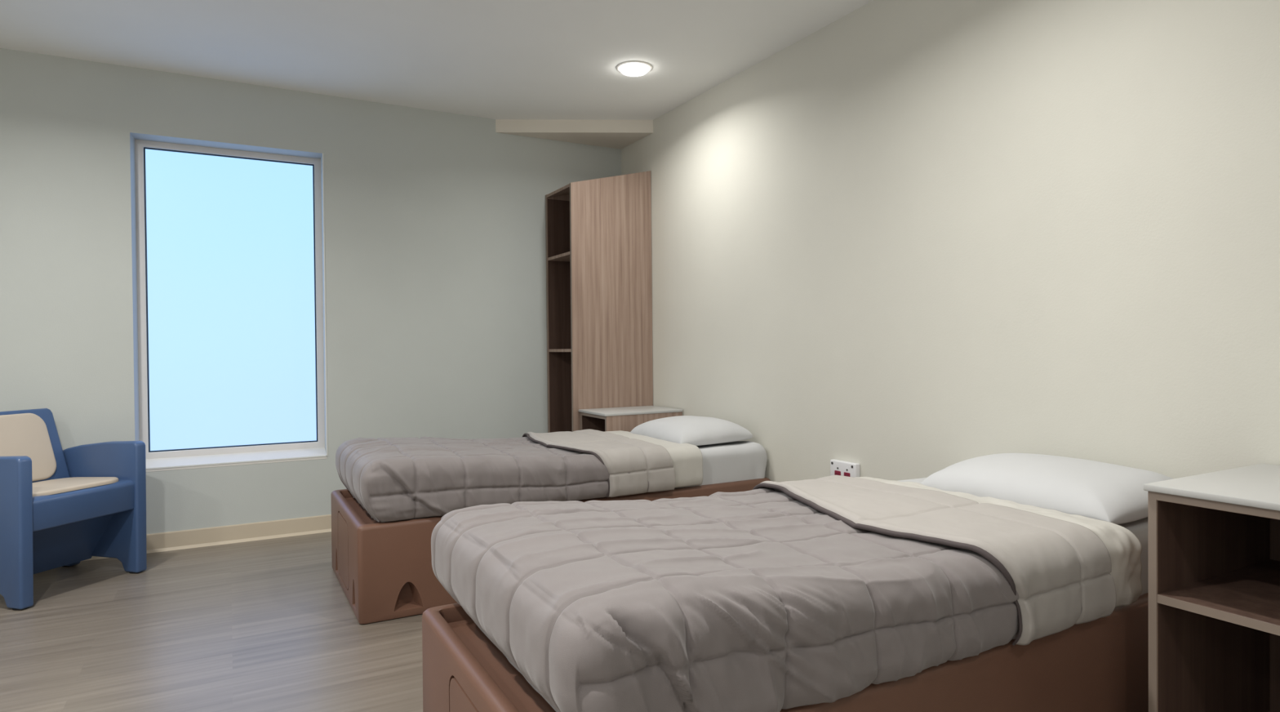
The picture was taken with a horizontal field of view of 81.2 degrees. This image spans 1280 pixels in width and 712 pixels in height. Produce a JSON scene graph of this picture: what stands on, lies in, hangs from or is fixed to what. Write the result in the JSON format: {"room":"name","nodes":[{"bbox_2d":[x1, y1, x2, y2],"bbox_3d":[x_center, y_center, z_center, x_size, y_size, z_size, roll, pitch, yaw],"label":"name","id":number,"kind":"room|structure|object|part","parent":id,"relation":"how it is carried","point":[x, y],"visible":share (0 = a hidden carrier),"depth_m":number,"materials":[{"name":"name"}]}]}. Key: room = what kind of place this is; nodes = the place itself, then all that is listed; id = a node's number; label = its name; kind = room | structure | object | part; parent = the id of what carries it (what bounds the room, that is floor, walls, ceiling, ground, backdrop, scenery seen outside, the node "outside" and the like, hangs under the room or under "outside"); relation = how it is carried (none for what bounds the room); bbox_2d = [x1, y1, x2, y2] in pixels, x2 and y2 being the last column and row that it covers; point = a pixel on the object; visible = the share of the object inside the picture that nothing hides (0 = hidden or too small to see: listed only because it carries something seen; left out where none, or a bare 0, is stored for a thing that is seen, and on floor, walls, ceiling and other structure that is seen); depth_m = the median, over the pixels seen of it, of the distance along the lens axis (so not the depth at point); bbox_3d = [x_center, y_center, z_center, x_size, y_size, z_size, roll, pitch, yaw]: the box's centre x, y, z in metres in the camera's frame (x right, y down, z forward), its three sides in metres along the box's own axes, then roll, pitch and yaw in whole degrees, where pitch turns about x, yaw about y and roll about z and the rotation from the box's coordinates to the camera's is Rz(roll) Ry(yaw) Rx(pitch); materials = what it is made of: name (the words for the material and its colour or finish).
{"room":"hospital room","nodes":[
{"label":"hospital room","id":0,"kind":"room"},
{"bbox_2d":[0,531,422,711],"bbox_3d":[-0.912,1.121,1.588,5.509,0.100,6.650,-1,1,-29],"label":"floor","id":1,"kind":"structure","parent":0,"point":[268,624],"depth_m":2.79,"materials":[{"name":"brown wood"}]},
{"bbox_2d":[0,408,146,610],"bbox_3d":[-2.780,0.664,3.478,0.565,0.806,0.584,0,1,16],"label":"armchair","id":2,"kind":"object","parent":1,"relation":"on","point":[59,507],"visible":1,"depth_m":3.54,"materials":[{"name":"blue plastic"}]},
{"bbox_3d":[-2.839,0.746,3.222,0.536,0.641,0.056,0,1,16],"label":"arm panel","id":3,"kind":"part","parent":2,"relation":"part of","materials":[{"name":"blue plastic"}]},
{"bbox_3d":[-2.981,0.460,3.534,0.151,0.395,0.471,0,1,16],"label":"backrest","id":4,"kind":"part","parent":2,"relation":"part of","materials":[{"name":"blue plastic"}]},
{"bbox_3d":[-2.719,0.865,3.464,0.230,0.295,0.492,0,1,16],"label":"panel","id":5,"kind":"part","parent":2,"relation":"part of","materials":[{"name":"blue plastic"}]},
{"bbox_3d":[-2.735,0.679,3.466,0.442,0.145,0.492,0,1,16],"label":"seat","id":6,"kind":"part","parent":2,"relation":"part of","materials":[{"name":"blue plastic"}]},
{"bbox_3d":[-2.692,0.739,3.729,0.536,0.641,0.056,0,1,16],"label":"arm panel","id":7,"kind":"part","parent":2,"relation":"part of","materials":[{"name":"blue plastic"}]},
{"bbox_2d":[330,477,770,623],"bbox_3d":[-0.417,0.847,3.806,2.054,0.390,0.888,-1,1,-29],"label":"frame","id":8,"kind":"object","parent":1,"relation":"on","point":[384,571],"visible":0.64,"depth_m":3.03,"materials":[{"name":"brown plastic"}]},
{"bbox_2d":[381,440,767,522],"bbox_3d":[-0.360,0.568,3.838,1.954,0.246,0.843,-1,1,-29],"label":"mattress","id":9,"kind":"object","parent":8,"relation":"on","point":[738,460],"visible":0.12,"depth_m":3.84,"materials":[{"name":"white fabric"}]},
{"bbox_2d":[335,428,675,521],"bbox_3d":[-0.685,0.523,3.637,1.434,0.261,1.010,-1,1,-29],"label":"quilt","id":10,"kind":"object","parent":9,"relation":"on","point":[392,478],"visible":1,"depth_m":3.27,"materials":[{"name":"grey fabric"}]},
{"bbox_2d":[604,430,702,487],"bbox_3d":[-0.027,0.535,4.010,0.261,0.197,0.929,-1,1,-29],"label":"sheet","id":11,"kind":"object","parent":9,"relation":"on","point":[686,458],"visible":0.5,"depth_m":3.65,"materials":[{"name":"beige fabric"}]},
{"bbox_2d":[630,415,752,445],"bbox_3d":[0.270,0.397,4.127,0.470,0.121,0.600,-1,1,-28],"label":"pillow","id":12,"kind":"object","parent":9,"relation":"on","point":[691,429],"visible":0.87,"depth_m":3.92,"materials":[{"name":"white fabric"}]},
{"bbox_2d":[545,170,653,432],"bbox_3d":[-0.278,-0.108,5.077,0.588,2.268,0.432,-1,1,-29],"label":"wardrobe","id":13,"kind":"object","parent":1,"relation":"on","point":[598,231],"visible":0.59,"depth_m":4.92,"materials":[{"name":"brown wood"}]},
{"bbox_3d":[-0.287,-1.161,5.065,0.587,0.156,0.392,-1,1,-29],"label":"panel","id":14,"kind":"part","parent":13,"relation":"part of","materials":[{"name":"brown wood"}]},
{"bbox_3d":[-0.377,-0.109,5.257,0.587,2.268,0.020,-1,1,-29],"label":"panel","id":15,"kind":"part","parent":13,"relation":"part of","materials":[{"name":"brown wood"}]},
{"bbox_2d":[547,251,569,262],"bbox_3d":[-0.286,-0.664,5.069,0.571,0.020,0.392,-1,1,-29],"label":"shelf","id":16,"kind":"object","parent":13,"relation":"attached to","point":[564,257],"depth_m":5.03,"materials":[{"name":"brown wood"}]},
{"bbox_2d":[548,348,571,351],"bbox_3d":[-0.280,-0.040,5.076,0.571,0.020,0.392,-1,1,-29],"label":"shelf","id":17,"kind":"object","parent":13,"relation":"attached to","point":[549,349],"depth_m":4.94,"materials":[{"name":"brown wood"}]},
{"bbox_2d":[578,405,682,431],"bbox_3d":[-0.060,0.683,4.731,0.544,0.690,0.384,-1,1,-29],"label":"nightstand","id":18,"kind":"object","parent":1,"relation":"on","point":[626,418],"visible":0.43,"depth_m":4.60,"materials":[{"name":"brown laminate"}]},
{"bbox_3d":[0.033,0.692,4.577,0.532,0.674,0.018,-1,1,-29],"label":"panel","id":19,"kind":"part","parent":18,"relation":"part of","materials":[{"name":"brown wood"}]},
{"bbox_2d":[422,592,1148,711],"bbox_3d":[0.544,0.852,2.065,2.054,0.400,0.925,-1,1,-29],"label":"frame","id":20,"kind":"object","parent":1,"relation":"on","point":[1100,664],"visible":0.34,"depth_m":1.75,"materials":[{"name":"brown plastic"}]},
{"bbox_2d":[474,477,1148,711],"bbox_3d":[0.602,0.562,2.096,1.956,0.258,0.882,-1,1,-29],"label":"mattress","id":21,"kind":"object","parent":20,"relation":"on","point":[1139,528],"visible":0.02,"depth_m":2.03,"materials":[{"name":"white fabric"}]},
{"bbox_2d":[431,475,1116,711],"bbox_3d":[0.292,0.518,1.905,1.470,0.270,1.046,-1,1,-29],"label":"quilt","id":22,"kind":"object","parent":21,"relation":"on","point":[772,596],"visible":1,"depth_m":1.52,"materials":[{"name":"grey fabric"}]},
{"bbox_2d":[855,476,1142,607],"bbox_3d":[0.938,0.528,2.270,0.267,0.211,0.971,-1,1,-29],"label":"sheet","id":23,"kind":"object","parent":21,"relation":"on","point":[1124,548],"visible":0.23,"depth_m":1.91,"materials":[{"name":"beige fabric"}]},
{"bbox_2d":[920,453,1173,524],"bbox_3d":[1.277,0.388,2.347,0.470,0.125,0.640,-1,1,-31],"label":"pillow","id":24,"kind":"object","parent":21,"relation":"on","point":[1116,494],"visible":0.72,"depth_m":2.19,"materials":[{"name":"white fabric"}]},
{"bbox_2d":[1143,463,1279,711],"bbox_3d":[1.567,0.674,1.733,0.594,0.745,0.439,-1,1,-29],"label":"nightstand","id":25,"kind":"object","parent":1,"relation":"on","point":[1214,537],"visible":1,"depth_m":1.83,"materials":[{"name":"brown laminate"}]},
{"bbox_3d":[1.564,0.327,1.728,0.570,0.020,0.394,-1,1,-29],"label":"rail","id":26,"kind":"part","parent":25,"relation":"part of","materials":[{"name":"brown wood"}]},
{"bbox_2d":[1157,559,1279,635],"bbox_3d":[1.567,0.570,1.731,0.568,0.022,0.394,-1,1,-29],"label":"shelf","id":27,"kind":"object","parent":25,"relation":"attached to","point":[1246,593],"depth_m":1.76,"materials":[{"name":"laminate"}]},
{"bbox_3d":[1.822,0.668,1.873,0.012,0.669,0.394,-1,1,-29],"label":"panel","id":28,"kind":"part","parent":25,"relation":"part of","materials":[{"name":"laminate"}]},
{"bbox_2d":[0,48,621,533],"bbox_3d":[-2.410,-0.245,4.265,5.109,2.600,0.200,-1,1,-29],"label":"wall","id":29,"kind":"structure","parent":0,"point":[436,316],"depth_m":4.45,"materials":[{"name":"grey paint"}]},
{"bbox_2d":[83,514,331,560],"bbox_3d":[-2.347,1.005,4.184,5.109,0.100,0.016,-1,1,-29],"label":"baseboard","id":30,"kind":"structure","parent":29,"relation":"attached to","point":[223,535],"depth_m":4.22,"materials":[{"name":"beige rubber"}]},
{"bbox_2d":[129,132,327,471],"bbox_3d":[-2.323,-0.300,4.289,1.003,1.838,0.163,-1,1,-29],"label":"window","id":31,"kind":"structure","parent":29,"relation":"in","point":[226,237],"depth_m":4.31,"materials":[{"name":"glass"}]},
{"bbox_3d":[-2.312,0.590,4.276,0.949,0.057,0.116,-1,1,-29],"label":"sill","id":32,"kind":"part","parent":31,"relation":"part of","materials":[{"name":"paint"}]},
{"bbox_2d":[495,119,653,149],"bbox_3d":[-0.434,-1.529,4.967,0.935,0.085,0.468,-1,1,-29],"label":"ceiling bulkhead","id":33,"kind":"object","parent":29,"relation":"attached to","point":[615,134],"depth_m":4.98,"materials":[{"name":"paint"}]},
{"bbox_2d":[0,0,872,119],"bbox_3d":[-0.936,-1.579,1.558,5.509,0.100,6.650,-1,1,-29],"label":"ceiling","id":34,"kind":"structure","parent":0,"point":[553,60],"depth_m":3.69,"materials":[{"name":"paint"}]},
{"bbox_2d":[616,60,652,76],"bbox_3d":[-0.031,-1.550,4.054,0.196,0.030,0.196,-1,1,-29],"label":"recessed light","id":35,"kind":"object","parent":34,"relation":"in","point":[633,68],"visible":1,"depth_m":4.01,"materials":[{"name":"white plastic"}]},
{"bbox_2d":[621,0,1279,482],"bbox_3d":[1.436,-0.264,2.790,0.200,2.600,6.500,-1,1,-29],"label":"wall","id":36,"kind":"structure","parent":0,"point":[908,239],"depth_m":2.83,"materials":[{"name":"beige paint"}]},
{"bbox_2d":[830,458,859,477],"bbox_3d":[0.947,0.548,3.456,0.035,0.120,0.166,-1,1,-29],"label":"wall outlet","id":37,"kind":"object","parent":36,"relation":"attached to","point":[837,467],"visible":0.63,"depth_m":3.44,"materials":[{"name":"white plastic"}]},
{"bbox_2d":[834,470,840,475],"bbox_3d":[0.920,0.560,3.476,0.006,0.052,0.038,-1,1,-29],"label":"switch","id":38,"kind":"object","parent":37,"relation":"attached to","point":[836,472],"depth_m":3.47,"materials":[{"name":"red plastic"}]},
{"bbox_2d":[844,471,849,476],"bbox_3d":[0.949,0.560,3.424,0.006,0.052,0.038,-1,1,-29],"label":"receptacle","id":39,"kind":"object","parent":37,"relation":"attached to","point":[846,473],"depth_m":3.42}
]}

